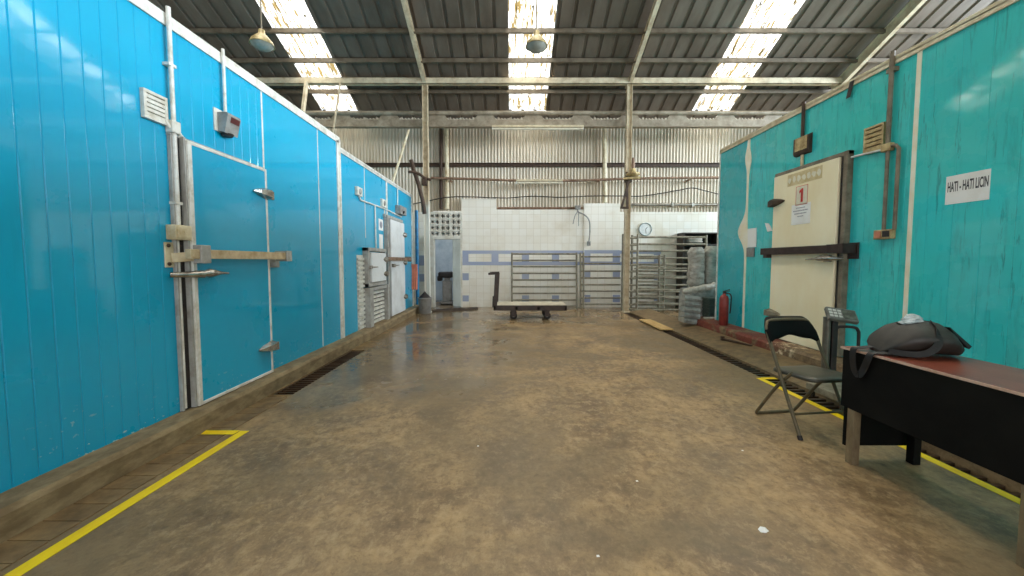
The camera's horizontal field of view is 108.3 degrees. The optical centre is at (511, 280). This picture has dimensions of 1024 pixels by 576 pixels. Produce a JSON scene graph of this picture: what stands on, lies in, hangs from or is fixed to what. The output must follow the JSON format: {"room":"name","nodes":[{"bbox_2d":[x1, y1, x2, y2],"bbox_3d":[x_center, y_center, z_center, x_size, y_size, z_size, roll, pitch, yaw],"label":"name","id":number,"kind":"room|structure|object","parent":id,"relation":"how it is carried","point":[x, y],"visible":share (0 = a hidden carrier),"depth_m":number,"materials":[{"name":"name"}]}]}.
{"room":"processing plant","nodes":[
{"label":"processing plant","id":0,"kind":"room"},
{"bbox_2d":[0,0,411,492],"bbox_3d":[-4.515,-0.515,3.948,3.970,2.898,10.940,0,3,0],"label":"wall","id":1,"kind":"structure","parent":0,"point":[89,360],"depth_m":2.34,"materials":[{"name":"metal"}]},
{"bbox_2d":[139,87,168,125],"bbox_3d":[-2.515,-1.222,2.603,0.030,0.198,0.177,0,3,0],"label":"air vent","id":2,"kind":"object","parent":1,"relation":"in","point":[153,106],"visible":1,"depth_m":2.58,"materials":[{"name":"white plastic"}]},
{"bbox_2d":[162,6,182,224],"bbox_3d":[-2.505,-1.202,2.726,0.050,1.573,0.060,0,3,0],"label":"conduit pipe","id":3,"kind":"object","parent":1,"relation":"attached to","point":[169,64],"visible":0.81,"depth_m":2.71,"materials":[{"name":"metal"}]},
{"bbox_2d":[165,119,185,139],"bbox_3d":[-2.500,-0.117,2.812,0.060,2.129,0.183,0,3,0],"label":"fitting","id":4,"kind":"object","parent":1,"relation":"attached to","point":[172,126],"visible":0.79,"depth_m":2.70,"materials":[{"name":"white plastic"}]},
{"bbox_2d":[166,224,191,240],"bbox_3d":[-2.485,-0.362,2.771,0.090,0.110,0.140,0,3,0],"label":"switch box","id":5,"kind":"object","parent":1,"relation":"attached to","point":[173,231],"visible":1,"depth_m":2.72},
{"bbox_2d":[177,240,186,408],"bbox_3d":[-2.510,0.336,2.809,0.024,1.287,0.023,0,3,0],"label":"conduit pipe","id":6,"kind":"object","parent":1,"relation":"attached to","point":[178,243],"visible":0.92,"depth_m":2.81,"materials":[{"name":"metal"}]},
{"bbox_2d":[221,48,226,111],"bbox_3d":[-2.500,-1.727,3.213,0.026,0.558,0.025,0,3,0],"label":"conduit pipe","id":7,"kind":"object","parent":1,"relation":"attached to","point":[222,49],"visible":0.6,"depth_m":3.20,"materials":[{"name":"metal"}]},
{"bbox_2d":[213,107,240,137],"bbox_3d":[-2.482,-1.371,3.232,0.116,0.215,0.200,0,3,0],"label":"thermostat box","id":8,"kind":"object","parent":1,"relation":"attached to","point":[227,124],"visible":1,"depth_m":3.18,"materials":[{"name":"grey plastic"}]},
{"bbox_2d":[163,132,291,410],"bbox_3d":[-2.446,-0.091,3.353,0.172,2.111,1.318,0,3,0],"label":"door","id":9,"kind":"structure","parent":1,"relation":"in","point":[227,261],"depth_m":3.13,"materials":[{"name":"paint"}]},
{"bbox_2d":[127,0,339,142],"bbox_3d":[-2.553,-1.861,1.907,0.074,0.090,7.010,0,3,0],"label":"trim","id":10,"kind":"structure","parent":1,"relation":"attached to","point":[146,6],"depth_m":3.25,"materials":[{"name":"metal"}]},
{"bbox_2d":[260,91,264,168],"bbox_3d":[-2.528,-1.520,3.748,0.004,0.830,0.020,0,3,0],"label":"trim","id":11,"kind":"structure","parent":1,"relation":"attached to","point":[260,91],"depth_m":3.75,"materials":[{"name":"metal"}]},
{"bbox_2d":[317,129,323,345],"bbox_3d":[-2.529,-0.559,4.877,0.003,2.870,0.016,0,3,0],"label":"trim","id":12,"kind":"structure","parent":1,"relation":"attached to","point":[317,129],"depth_m":4.88,"materials":[{"name":"metal"}]},
{"bbox_2d":[336,140,344,338],"bbox_3d":[-2.534,-0.600,5.436,0.052,2.908,0.100,0,3,0],"label":"trim","id":13,"kind":"structure","parent":1,"relation":"attached to","point":[338,146],"depth_m":5.43,"materials":[{"name":"metal"}]},
{"bbox_2d":[356,255,365,329],"bbox_3d":[-2.525,0.189,6.192,0.035,1.244,0.244,0,3,0],"label":"strip","id":14,"kind":"object","parent":1,"relation":"attached to","point":[359,258],"visible":1,"depth_m":6.16,"materials":[{"name":"white plastic"}]},
{"bbox_2d":[362,247,388,286],"bbox_3d":[-2.454,-0.258,6.742,0.175,0.673,0.890,0,3,0],"label":"door","id":15,"kind":"structure","parent":1,"relation":"in","point":[374,265],"depth_m":6.52,"materials":[{"name":"metal"}]},
{"bbox_2d":[363,284,389,327],"bbox_3d":[-2.482,0.437,6.835,0.120,0.684,1.009,0,3,0],"label":"air vent","id":16,"kind":"object","parent":1,"relation":"in","point":[377,298],"depth_m":6.84,"materials":[{"name":"white plastic"}]},
{"bbox_2d":[341,148,411,196],"bbox_3d":[-2.557,-2.038,7.386,0.066,0.072,3.950,0,3,0],"label":"trim","id":17,"kind":"structure","parent":1,"relation":"attached to","point":[343,151],"depth_m":6.70,"materials":[{"name":"metal"}]},
{"bbox_2d":[383,214,411,316],"bbox_3d":[-2.457,-0.320,7.939,0.170,2.075,1.670,0,3,0],"label":"door","id":18,"kind":"structure","parent":1,"relation":"in","point":[394,234],"depth_m":7.79,"materials":[{"name":"white metal"}]},
{"bbox_2d":[392,129,409,181],"bbox_3d":[-2.707,-3.042,8.999,0.500,1.358,0.060,-3,4,-43],"label":"rod","id":19,"kind":"object","parent":1,"relation":"attached to","point":[408,130],"visible":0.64,"depth_m":8.98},
{"bbox_2d":[395,205,406,215],"bbox_3d":[-2.465,-1.573,8.275,0.154,0.181,0.464,0,3,0],"label":"box","id":20,"kind":"object","parent":1,"relation":"attached to","point":[400,210],"visible":1,"depth_m":8.11,"materials":[{"name":"grey plastic"}]},
{"bbox_2d":[411,197,413,305],"bbox_3d":[-2.533,-0.750,9.401,0.018,2.778,0.055,0,3,0],"label":"trim","id":21,"kind":"structure","parent":1,"relation":"attached to","point":[411,197],"depth_m":9.39,"materials":[{"name":"metal"}]},
{"bbox_3d":[-2.444,-0.402,9.292,0.158,0.100,0.070,0,3,0],"label":"rail","id":22,"kind":"object","parent":1,"relation":"attached to","visible":0},
{"bbox_2d":[412,264,417,289],"bbox_3d":[-2.442,-0.097,9.275,0.153,0.647,0.034,0,3,0],"label":"hanging cloth","id":23,"kind":"object","parent":22,"relation":"hanging from","point":[414,266],"visible":1,"depth_m":9.27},
{"bbox_2d":[435,233,459,299],"bbox_3d":[-1.954,-0.485,11.751,2.283,2.300,2.480,0,3,0],"label":"wall","id":24,"kind":"structure","parent":0,"point":[443,248],"depth_m":12.18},
{"bbox_2d":[0,300,1023,575],"bbox_3d":[2.000,1.375,-0.426,28.000,0.100,27.000,0,3,0],"label":"floor","id":25,"kind":"structure","parent":0,"point":[377,466],"depth_m":2.17,"materials":[{"name":"concrete"}]},
{"bbox_2d":[4,431,247,575],"bbox_3d":[-2.079,1.255,0.853,0.075,0.002,3.969,0,3,1],"label":"tape","id":26,"kind":"object","parent":25,"relation":"on","point":[25,567],"visible":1,"depth_m":1.90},
{"bbox_2d":[0,397,286,570],"bbox_3d":[-2.245,1.245,1.001,0.200,0.006,5.065,0,3,0],"label":"drain covers","id":27,"kind":"object","parent":25,"relation":"on","point":[17,547],"visible":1,"depth_m":2.06,"materials":[{"name":"concrete"}]},
{"bbox_2d":[201,430,239,433],"bbox_3d":[-2.209,1.144,2.796,0.257,0.002,0.065,0,3,0],"label":"tape","id":28,"kind":"object","parent":27,"relation":"on","point":[206,431],"visible":1,"depth_m":2.80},
{"bbox_2d":[0,305,418,543],"bbox_3d":[-2.485,1.013,3.910,0.270,0.155,11.700,0,3,0],"label":"kerb","id":29,"kind":"object","parent":25,"relation":"on","point":[29,503],"visible":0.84,"depth_m":2.37,"materials":[{"name":"concrete"}]},
{"bbox_2d":[273,351,362,394],"bbox_3d":[-2.243,1.097,4.506,0.201,0.062,1.780,0,3,0],"label":"drain grate","id":30,"kind":"object","parent":25,"relation":"in","point":[298,385],"visible":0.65,"depth_m":4.25,"materials":[{"name":"metal"}]},
{"bbox_2d":[415,210,418,304],"bbox_3d":[-2.495,-0.536,9.735,0.180,2.620,0.180,0,3,0],"label":"wall post","id":31,"kind":"object","parent":25,"relation":"on","point":[416,211],"visible":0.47,"depth_m":9.69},
{"bbox_2d":[418,291,431,313],"bbox_3d":[-2.157,0.531,9.160,0.350,0.550,0.350,0,3,0],"label":"bucket","id":32,"kind":"object","parent":25,"relation":"on","point":[424,301],"visible":1,"depth_m":9.04,"materials":[{"name":"grey plastic"}]},
{"bbox_2d":[422,85,431,311],"bbox_3d":[-2.152,-2.091,9.301,0.220,5.772,0.220,0,3,0],"label":"steel column","id":33,"kind":"structure","parent":25,"relation":"on","point":[425,114],"depth_m":9.26,"materials":[{"name":"metal"}]},
{"bbox_2d":[401,0,428,88],"bbox_3d":[-2.152,-6.941,3.931,0.090,4.964,10.659,0,3,0],"label":"rafter","id":34,"kind":"object","parent":33,"relation":"attached to","point":[405,6],"visible":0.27,"depth_m":8.09,"materials":[{"name":"beige metal"}]},
{"bbox_2d":[408,159,431,213],"bbox_3d":[-2.266,-2.312,9.106,0.560,1.327,0.168,-1,3,-15],"label":"pipe","id":35,"kind":"object","parent":33,"relation":"attached to","point":[424,179],"visible":1,"depth_m":9.06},
{"bbox_2d":[305,111,790,128],"bbox_3d":[-0.020,-4.107,9.401,18.760,0.408,0.142,0,3,0],"label":"beam","id":36,"kind":"structure","parent":33,"relation":"attached to","point":[388,119],"depth_m":9.39,"materials":[{"name":"metal"}]},
{"bbox_2d":[492,125,583,129],"bbox_3d":[0.645,-3.835,9.271,2.292,0.113,0.110,0,3,0],"label":"lamp","id":37,"kind":"object","parent":36,"relation":"attached to","point":[494,127],"visible":1,"depth_m":9.23,"materials":[{"name":"white plastic"}]},
{"bbox_2d":[437,272,452,304],"bbox_3d":[-2.003,0.209,11.127,0.460,0.978,0.400,0,3,0],"label":"stand","id":38,"kind":"object","parent":25,"relation":"on","point":[447,282],"visible":0.91,"depth_m":11.01,"materials":[{"name":"grey metal"}]},
{"bbox_2d":[432,307,477,311],"bbox_3d":[-1.491,0.738,9.782,1.296,0.070,0.325,-1,3,-24],"label":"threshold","id":39,"kind":"object","parent":25,"relation":"on","point":[460,308],"visible":1,"depth_m":9.68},
{"bbox_2d":[488,272,566,318],"bbox_3d":[0.344,0.316,8.479,1.738,1.051,0.660,0,3,0],"label":"trolley","id":40,"kind":"object","parent":25,"relation":"on","point":[513,307],"visible":1,"depth_m":8.17,"materials":[{"name":"grey metal"}]},
{"bbox_2d":[511,253,577,307],"bbox_3d":[0.890,-0.016,10.194,1.831,1.536,0.170,0,3,0],"label":"rack","id":41,"kind":"object","parent":25,"relation":"on","point":[512,254],"visible":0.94,"depth_m":10.18,"materials":[{"name":"metal"}]},
{"bbox_2d":[579,253,620,307],"bbox_3d":[2.417,-0.014,10.164,1.124,1.534,0.150,0,3,0],"label":"rack","id":42,"kind":"object","parent":25,"relation":"on","point":[580,256],"visible":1,"depth_m":10.15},
{"bbox_2d":[620,84,632,312],"bbox_3d":[2.906,-2.091,9.301,0.220,5.772,0.220,0,3,0],"label":"steel column","id":43,"kind":"structure","parent":25,"relation":"on","point":[629,89],"depth_m":9.29,"materials":[{"name":"metal"}]},
{"bbox_2d":[256,77,842,85],"bbox_3d":[-0.600,-4.911,9.108,17.600,0.150,0.120,0,3,0],"label":"tie beam","id":44,"kind":"structure","parent":43,"relation":"on","point":[269,81],"depth_m":9.05,"materials":[{"name":"beige metal"}]},
{"bbox_2d":[301,81,308,111],"bbox_3d":[-5.039,-4.476,8.996,0.074,0.795,0.249,1,3,9],"label":"hanger","id":45,"kind":"object","parent":44,"relation":"hanging from","point":[305,88],"visible":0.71,"depth_m":8.97,"materials":[{"name":"beige metal"}]},
{"bbox_2d":[620,157,639,208],"bbox_3d":[2.896,-2.383,9.025,0.422,1.204,0.394,0,3,0],"label":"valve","id":46,"kind":"object","parent":43,"relation":"attached to","point":[629,176],"visible":1,"depth_m":9.03,"materials":[{"name":"metal"}]},
{"bbox_2d":[625,0,660,92],"bbox_3d":[2.906,-6.941,3.931,0.090,4.964,10.659,0,3,0],"label":"rafter","id":47,"kind":"object","parent":43,"relation":"attached to","point":[656,4],"visible":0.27,"depth_m":8.09,"materials":[{"name":"beige metal"}]},
{"bbox_2d":[621,234,638,310],"bbox_3d":[3.063,-0.218,9.622,0.440,1.997,0.058,0,3,0],"label":"rack","id":48,"kind":"object","parent":25,"relation":"on","point":[637,237],"visible":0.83,"depth_m":9.60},
{"bbox_2d":[638,255,665,308],"bbox_3d":[3.671,0.046,9.737,0.714,1.457,0.060,0,3,0],"label":"rack","id":49,"kind":"object","parent":25,"relation":"on","point":[658,256],"visible":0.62,"depth_m":9.71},
{"bbox_2d":[639,319,673,329],"bbox_3d":[2.870,0.868,7.423,0.240,0.025,1.170,0,3,0],"label":"plank","id":50,"kind":"object","parent":25,"relation":"on","point":[655,324],"visible":1,"depth_m":7.32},
{"bbox_2d":[633,266,688,310],"bbox_3d":[3.856,0.200,9.525,1.440,1.172,0.046,0,3,0],"label":"rack","id":51,"kind":"object","parent":25,"relation":"on","point":[637,268],"visible":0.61,"depth_m":9.51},
{"bbox_2d":[630,235,707,307],"bbox_3d":[4.186,-0.230,9.902,2.034,1.991,0.064,0,3,0],"label":"rack","id":52,"kind":"object","parent":25,"relation":"on","point":[705,236],"visible":0.51,"depth_m":9.88,"materials":[{"name":"metal"}]},
{"bbox_2d":[675,233,716,307],"bbox_3d":[5.105,-0.283,10.190,0.991,2.065,0.380,0,3,0],"label":"storage shelf","id":53,"kind":"object","parent":25,"relation":"on","point":[712,237],"visible":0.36,"depth_m":10.24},
{"bbox_2d":[679,288,714,315],"bbox_3d":[3.985,0.523,7.545,0.947,0.740,0.488,0,3,0],"label":"crate stack","id":54,"kind":"object","parent":25,"relation":"on","point":[711,293],"visible":0.17,"depth_m":7.30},
{"bbox_2d":[686,247,704,286],"bbox_3d":[3.698,-0.269,7.447,0.298,0.835,0.320,0,3,0],"label":"wrapped bundle","id":55,"kind":"object","parent":54,"relation":"on","point":[696,255],"visible":0.95,"depth_m":7.32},
{"bbox_2d":[704,246,716,283],"bbox_3d":[4.064,-0.279,7.448,0.440,0.849,0.317,0,3,0],"label":"wrapped bundle","id":56,"kind":"object","parent":54,"relation":"on","point":[710,251],"visible":0.38,"depth_m":7.32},
{"bbox_2d":[694,316,842,371],"bbox_3d":[5.821,1.045,2.685,4.758,0.223,9.250,0,3,0],"label":"kerb","id":57,"kind":"object","parent":25,"relation":"on","point":[807,355],"visible":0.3,"depth_m":5.09,"materials":[{"name":"concrete"}]},
{"bbox_2d":[702,297,714,316],"bbox_3d":[4.098,0.510,7.153,0.723,0.385,0.260,0,3,0],"label":"crate","id":58,"kind":"object","parent":57,"relation":"on","point":[708,304],"visible":0.34,"depth_m":7.06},
{"bbox_2d":[719,289,731,325],"bbox_3d":[3.612,0.441,6.277,0.174,0.620,0.142,3,4,44],"label":"fire extinguisher","id":59,"kind":"object","parent":57,"relation":"on","point":[724,311],"visible":1,"depth_m":6.24,"materials":[{"name":"red metal"}]},
{"bbox_2d":[755,316,843,440],"bbox_3d":[2.283,0.727,2.893,0.462,0.849,0.540,0,3,-7],"label":"folding chair","id":60,"kind":"object","parent":25,"relation":"on","point":[776,327],"visible":0.96,"depth_m":2.95,"materials":[{"name":"metal"}]},
{"bbox_2d":[624,313,1020,497],"bbox_3d":[2.877,1.143,3.757,0.181,0.072,11.180,0,3,0],"label":"drain grate","id":61,"kind":"object","parent":25,"relation":"in","point":[821,401],"visible":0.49,"depth_m":3.77,"materials":[{"name":"metal"}]},
{"bbox_2d":[630,309,1017,482],"bbox_3d":[3.214,1.051,3.712,0.488,0.100,11.300,0,3,0],"label":"apron","id":62,"kind":"object","parent":25,"relation":"on","point":[760,358],"visible":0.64,"depth_m":5.33,"materials":[{"name":"concrete"}]},
{"bbox_2d":[678,294,700,324],"bbox_3d":[3.362,0.536,7.005,0.294,0.572,0.268,0,3,0],"label":"stack","id":63,"kind":"object","parent":62,"relation":"on","point":[689,309],"visible":0.98,"depth_m":6.89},
{"bbox_2d":[682,282,715,293],"bbox_3d":[3.564,0.131,6.995,0.721,0.220,0.162,-1,3,-12],"label":"roll","id":64,"kind":"object","parent":63,"relation":"on","point":[704,287],"visible":0.98,"depth_m":6.94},
{"bbox_2d":[806,307,860,409],"bbox_3d":[3.009,0.665,3.294,0.499,0.827,0.467,0,3,0],"label":"scale","id":65,"kind":"object","parent":62,"relation":"on","point":[833,315],"visible":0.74,"depth_m":3.45,"materials":[{"name":"grey metal"}]},
{"bbox_2d":[757,378,1019,503],"bbox_3d":[2.747,1.158,2.643,0.063,0.002,2.953,0,3,0],"label":"tape","id":66,"kind":"object","parent":25,"relation":"on","point":[937,462],"visible":0.56,"depth_m":2.32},
{"bbox_2d":[840,346,1023,568],"bbox_3d":[2.392,0.827,1.902,0.477,0.744,1.089,0,3,0],"label":"work table","id":67,"kind":"object","parent":25,"relation":"on","point":[972,410],"visible":0.89,"depth_m":1.90,"materials":[{"name":"brown wood"}]},
{"bbox_2d":[849,320,971,377],"bbox_3d":[2.381,0.415,2.212,0.498,0.378,0.335,0,3,0],"label":"duffel bag","id":68,"kind":"object","parent":67,"relation":"on","point":[926,338],"visible":0.99,"depth_m":2.13,"materials":[{"name":"fabric"}]},
{"bbox_2d":[898,314,923,323],"bbox_3d":[2.388,0.226,2.213,0.133,0.062,0.080,0,3,0],"label":"plastic bag","id":69,"kind":"object","parent":68,"relation":"on","point":[909,318],"visible":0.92,"depth_m":2.19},
{"bbox_3d":[8.100,-2.091,9.301,0.220,5.772,0.220,0,3,0],"label":"steel column","id":70,"kind":"structure","parent":25,"relation":"on","visible":0},
{"bbox_2d":[829,0,926,88],"bbox_3d":[8.100,-6.941,3.931,0.090,5.046,10.697,0,3,0],"label":"rafter","id":71,"kind":"object","parent":70,"relation":"attached to","point":[912,6],"visible":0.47,"depth_m":8.08,"materials":[{"name":"beige metal"}]},
{"bbox_2d":[315,117,761,211],"bbox_3d":[2.545,-3.080,10.469,24.090,3.220,0.032,0,3,0],"label":"wall","id":72,"kind":"structure","parent":0,"point":[367,145],"depth_m":10.45,"materials":[{"name":"metal"}]},
{"bbox_2d":[365,163,718,166],"bbox_3d":[2.500,-3.258,10.389,23.800,0.100,0.100,0,3,0],"label":"girt","id":73,"kind":"structure","parent":72,"relation":"attached to","point":[368,164],"depth_m":10.39,"materials":[{"name":"metal"}]},
{"bbox_2d":[439,129,442,208],"bbox_3d":[-1.985,-3.139,10.346,0.113,2.232,0.086,0,3,0],"label":"pipe","id":74,"kind":"object","parent":73,"relation":"attached to","point":[440,130],"visible":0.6,"depth_m":10.32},
{"bbox_2d":[444,129,448,208],"bbox_3d":[-1.820,-3.139,10.346,0.121,2.232,0.114,0,3,0],"label":"pipe","id":75,"kind":"object","parent":73,"relation":"attached to","point":[446,131],"visible":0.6,"depth_m":10.30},
{"bbox_2d":[603,129,606,202],"bbox_3d":[2.580,-3.213,10.292,0.152,2.046,0.105,0,3,0],"label":"pipe","id":76,"kind":"object","parent":73,"relation":"attached to","point":[604,130],"visible":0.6,"depth_m":10.25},
{"bbox_2d":[413,188,717,203],"bbox_3d":[1.717,-2.354,10.248,8.929,0.466,0.024,0,3,0],"label":"cable","id":77,"kind":"object","parent":72,"relation":"attached to","point":[685,188],"visible":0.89,"depth_m":10.24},
{"bbox_2d":[431,176,718,182],"bbox_3d":[1.950,-2.806,10.296,8.350,0.157,0.335,0,3,0],"label":"pipe","id":78,"kind":"object","parent":72,"relation":"attached to","point":[450,179],"visible":0.76,"depth_m":10.14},
{"bbox_2d":[516,179,562,183],"bbox_3d":[0.742,-2.701,10.074,1.266,0.121,0.110,0,3,0],"label":"lamp","id":79,"kind":"object","parent":78,"relation":"attached to","point":[518,181],"visible":1,"depth_m":10.03,"materials":[{"name":"white plastic"}]},
{"bbox_2d":[631,203,717,206],"bbox_3d":[5.396,-2.143,10.415,4.208,0.100,0.170,0,3,0],"label":"pipe","id":80,"kind":"object","parent":72,"relation":"attached to","point":[632,204],"visible":0.51,"depth_m":10.35,"materials":[{"name":"metal"}]},
{"bbox_2d":[412,199,717,306],"bbox_3d":[0.750,-0.781,10.418,15.500,3.036,0.150,0,3,0],"label":"wall","id":81,"kind":"structure","parent":0,"point":[485,228],"depth_m":10.35,"materials":[{"name":"white tile"}]},
{"bbox_2d":[430,236,462,306],"bbox_3d":[-1.908,-0.256,10.436,1.031,1.984,0.210,0,3,0],"label":"door frame","id":82,"kind":"structure","parent":81,"relation":"in","point":[456,240],"depth_m":10.34,"materials":[{"name":"white"}]},
{"bbox_2d":[430,212,462,236],"bbox_3d":[-1.857,-1.572,10.370,0.949,0.697,0.122,0,3,0],"label":"air vent","id":83,"kind":"object","parent":81,"relation":"in","point":[443,218],"visible":1,"depth_m":10.32,"materials":[{"name":"concrete"}]},
{"bbox_2d":[419,250,660,301],"bbox_3d":[0.778,-0.134,10.395,6.814,1.458,0.046,0,3,0],"label":"tile pattern","id":84,"kind":"structure","parent":81,"relation":"attached to","point":[494,254],"depth_m":10.37,"materials":[{"name":"tile"}]},
{"bbox_2d":[497,207,582,208],"bbox_3d":[0.779,-2.037,10.355,2.389,0.070,0.070,0,3,0],"label":"pipe","id":85,"kind":"object","parent":81,"relation":"on","point":[497,207],"visible":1,"depth_m":10.33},
{"bbox_2d":[573,205,590,245],"bbox_3d":[1.925,-1.534,10.277,0.501,1.104,0.150,0,3,0],"label":"hose","id":86,"kind":"object","parent":85,"relation":"hanging from","point":[577,207],"visible":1,"depth_m":10.22,"materials":[{"name":"grey plastic"}]},
{"bbox_2d":[638,222,651,235],"bbox_3d":[3.716,-1.443,10.307,0.370,0.370,0.060,0,3,0],"label":"wall clock","id":87,"kind":"object","parent":81,"relation":"attached to","point":[644,229],"visible":1,"depth_m":10.30,"materials":[{"name":"grey"}]},
{"bbox_2d":[148,0,998,118],"bbox_3d":[2.550,-6.507,-1.478,24.100,5.507,23.750,0,3,0],"label":"ceiling","id":88,"kind":"structure","parent":0,"point":[189,13],"depth_m":8.38,"materials":[{"name":"metal"}]},
{"bbox_2d":[258,0,356,109],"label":"skylight","id":89,"kind":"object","parent":88,"relation":"attached to","point":[331,66],"depth_m":8.45,"materials":[{"name":"white"}]},
{"bbox_2d":[249,0,274,51],"bbox_3d":[-4.511,-5.117,6.633,0.400,1.885,0.400,0,3,0],"label":"pendant lamp","id":90,"kind":"object","parent":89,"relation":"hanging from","point":[259,41],"visible":1,"depth_m":6.60,"materials":[{"name":"metal"}]},
{"bbox_2d":[508,0,558,109],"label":"window","id":91,"kind":"structure","parent":88,"relation":"attached to","point":[517,5],"depth_m":8.34,"materials":[{"name":"white"}]},
{"bbox_2d":[525,0,547,53],"bbox_3d":[0.442,-5.104,6.634,0.400,1.911,0.400,0,3,0],"label":"pendant lamp","id":92,"kind":"object","parent":91,"relation":"hanging from","point":[536,44],"visible":1,"depth_m":6.59,"materials":[{"name":"metal"}]},
{"bbox_2d":[272,89,831,93],"bbox_3d":[2.500,-4.860,9.492,23.800,0.096,0.058,0,3,0],"label":"purlin","id":93,"kind":"structure","parent":88,"relation":"attached to","point":[279,91],"depth_m":9.47,"materials":[{"name":"metal"}]},
{"bbox_2d":[229,58,888,62],"bbox_3d":[2.500,-5.176,8.686,23.800,0.096,0.058,0,3,0],"label":"purlin","id":94,"kind":"structure","parent":88,"relation":"attached to","point":[236,60],"depth_m":8.66,"materials":[{"name":"metal"}]},
{"bbox_2d":[187,28,945,33],"bbox_3d":[2.500,-5.431,8.037,23.800,0.096,0.058,0,3,0],"label":"purlin","id":95,"kind":"structure","parent":88,"relation":"attached to","point":[194,30],"depth_m":8.01,"materials":[{"name":"metal"}]},
{"bbox_2d":[696,0,803,109],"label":"skylight","id":96,"kind":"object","parent":88,"relation":"attached to","point":[760,5],"depth_m":8.49,"materials":[{"name":"white"}]},
{"bbox_2d":[716,140,747,326],"bbox_3d":[5.890,-0.780,6.369,4.220,3.070,0.796,0,3,0],"label":"wall","id":97,"kind":"structure","parent":0,"point":[733,179],"depth_m":6.34,"materials":[{"name":"metal"}]},
{"bbox_2d":[715,152,720,319],"bbox_3d":[3.799,-0.808,6.784,0.062,3.059,0.035,0,3,0],"label":"trim","id":98,"kind":"structure","parent":97,"relation":"attached to","point":[719,152],"depth_m":6.78,"materials":[{"name":"metal"}]},
{"bbox_2d":[738,139,751,327],"bbox_3d":[3.776,-0.750,6.038,0.011,3.015,0.284,0,3,0],"label":"trim","id":99,"kind":"structure","parent":97,"relation":"attached to","point":[742,231],"depth_m":5.97,"materials":[{"name":"beige plastic"}]},
{"bbox_2d":[746,228,756,256],"bbox_3d":[3.770,-0.606,5.836,0.020,0.447,0.230,0,3,0],"label":"paper notice","id":100,"kind":"object","parent":97,"relation":"attached to","point":[752,233],"visible":1,"depth_m":5.81,"materials":[{"name":"white paper"}]},
{"bbox_2d":[744,0,1023,368],"bbox_3d":[5.890,-0.569,2.473,4.220,3.070,7.000,0,3,0],"label":"wall","id":101,"kind":"structure","parent":0,"point":[967,261],"depth_m":3.29,"materials":[{"name":"metal"}]},
{"bbox_2d":[793,132,812,157],"bbox_3d":[3.755,-1.756,4.784,0.051,0.248,0.259,0,3,0],"label":"box","id":102,"kind":"object","parent":101,"relation":"attached to","point":[802,145],"visible":1,"depth_m":4.75,"materials":[{"name":"plastic"}]},
{"bbox_2d":[800,101,805,136],"bbox_3d":[3.750,-2.085,4.767,0.040,0.431,0.038,0,3,0],"label":"conduit pipe","id":103,"kind":"object","parent":101,"relation":"attached to","point":[804,102],"visible":0.96,"depth_m":4.75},
{"bbox_2d":[760,150,859,356],"bbox_3d":[3.694,-0.323,4.717,0.172,2.312,1.383,0,3,0],"label":"door","id":104,"kind":"structure","parent":101,"relation":"in","point":[810,261],"depth_m":4.52,"materials":[{"name":"beige metal"}]},
{"bbox_2d":[791,202,810,224],"bbox_3d":[3.698,-0.859,4.742,0.004,0.261,0.310,0,3,0],"label":"paper notice","id":105,"kind":"object","parent":104,"relation":"attached to","point":[800,214],"visible":1,"depth_m":4.72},
{"bbox_2d":[793,206,807,216],"bbox_3d":[3.697,-0.886,4.743,0.001,0.120,0.242,0,3,0],"label":"print","id":106,"kind":"object","parent":105,"relation":"attached to","point":[798,211],"depth_m":4.74},
{"bbox_2d":[795,184,807,205],"bbox_3d":[3.697,-1.096,4.722,0.006,0.242,0.192,0,3,0],"label":"number sign","id":107,"kind":"object","parent":104,"relation":"attached to","point":[801,191],"visible":1,"depth_m":4.72,"materials":[{"name":"red"}]},
{"bbox_2d":[787,165,822,186],"bbox_3d":[3.698,-1.323,4.688,0.004,0.154,0.553,0,3,0],"label":"sticker","id":108,"kind":"object","parent":104,"relation":"attached to","point":[814,173],"visible":1,"depth_m":4.66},
{"bbox_2d":[719,0,1019,153],"bbox_3d":[3.800,-2.127,2.799,0.080,0.075,7.820,0,3,0],"label":"trim","id":109,"kind":"structure","parent":101,"relation":"attached to","point":[999,5],"depth_m":3.59,"materials":[{"name":"metal"}]},
{"bbox_2d":[863,122,885,152],"bbox_3d":[3.765,-1.478,3.844,0.030,0.272,0.215,0,3,0],"label":"air vent","id":110,"kind":"object","parent":101,"relation":"in","point":[874,136],"visible":0.76,"depth_m":3.84,"materials":[{"name":"plastic"}]},
{"bbox_2d":[873,229,895,239],"bbox_3d":[3.750,-0.470,3.732,0.060,0.095,0.180,0,3,0],"label":"switch box","id":111,"kind":"object","parent":101,"relation":"attached to","point":[887,233],"visible":1,"depth_m":3.69,"materials":[{"name":"plastic"}]},
{"bbox_2d":[881,151,889,229],"bbox_3d":[3.750,-0.923,3.712,0.032,0.822,0.030,0,3,0],"label":"conduit pipe","id":112,"kind":"object","parent":101,"relation":"attached to","point":[887,154],"visible":0.88,"depth_m":3.70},
{"bbox_2d":[885,50,899,142],"bbox_3d":[3.752,-1.797,3.665,0.055,0.928,0.080,0,3,0],"label":"conduit pipe","id":113,"kind":"object","parent":101,"relation":"attached to","point":[892,69],"visible":0.97,"depth_m":3.65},
{"bbox_2d":[891,143,900,228],"bbox_3d":[3.750,-0.930,3.651,0.030,0.843,0.122,0,3,0],"label":"conduit pipe","id":114,"kind":"object","parent":101,"relation":"attached to","point":[898,148],"visible":0.96,"depth_m":3.60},
{"bbox_2d":[902,50,922,317],"bbox_3d":[3.776,-0.616,3.505,0.008,3.029,0.037,0,3,0],"label":"trim","id":115,"kind":"structure","parent":101,"relation":"attached to","point":[919,54],"depth_m":3.48,"materials":[{"name":"beige plastic"}]},
{"bbox_2d":[945,169,990,204],"bbox_3d":[3.778,-0.775,3.073,0.005,0.241,0.298,0,3,0],"label":"warning sign","id":116,"kind":"object","parent":101,"relation":"attached to","point":[972,186],"visible":1,"depth_m":3.06,"materials":[{"name":"white paper"}]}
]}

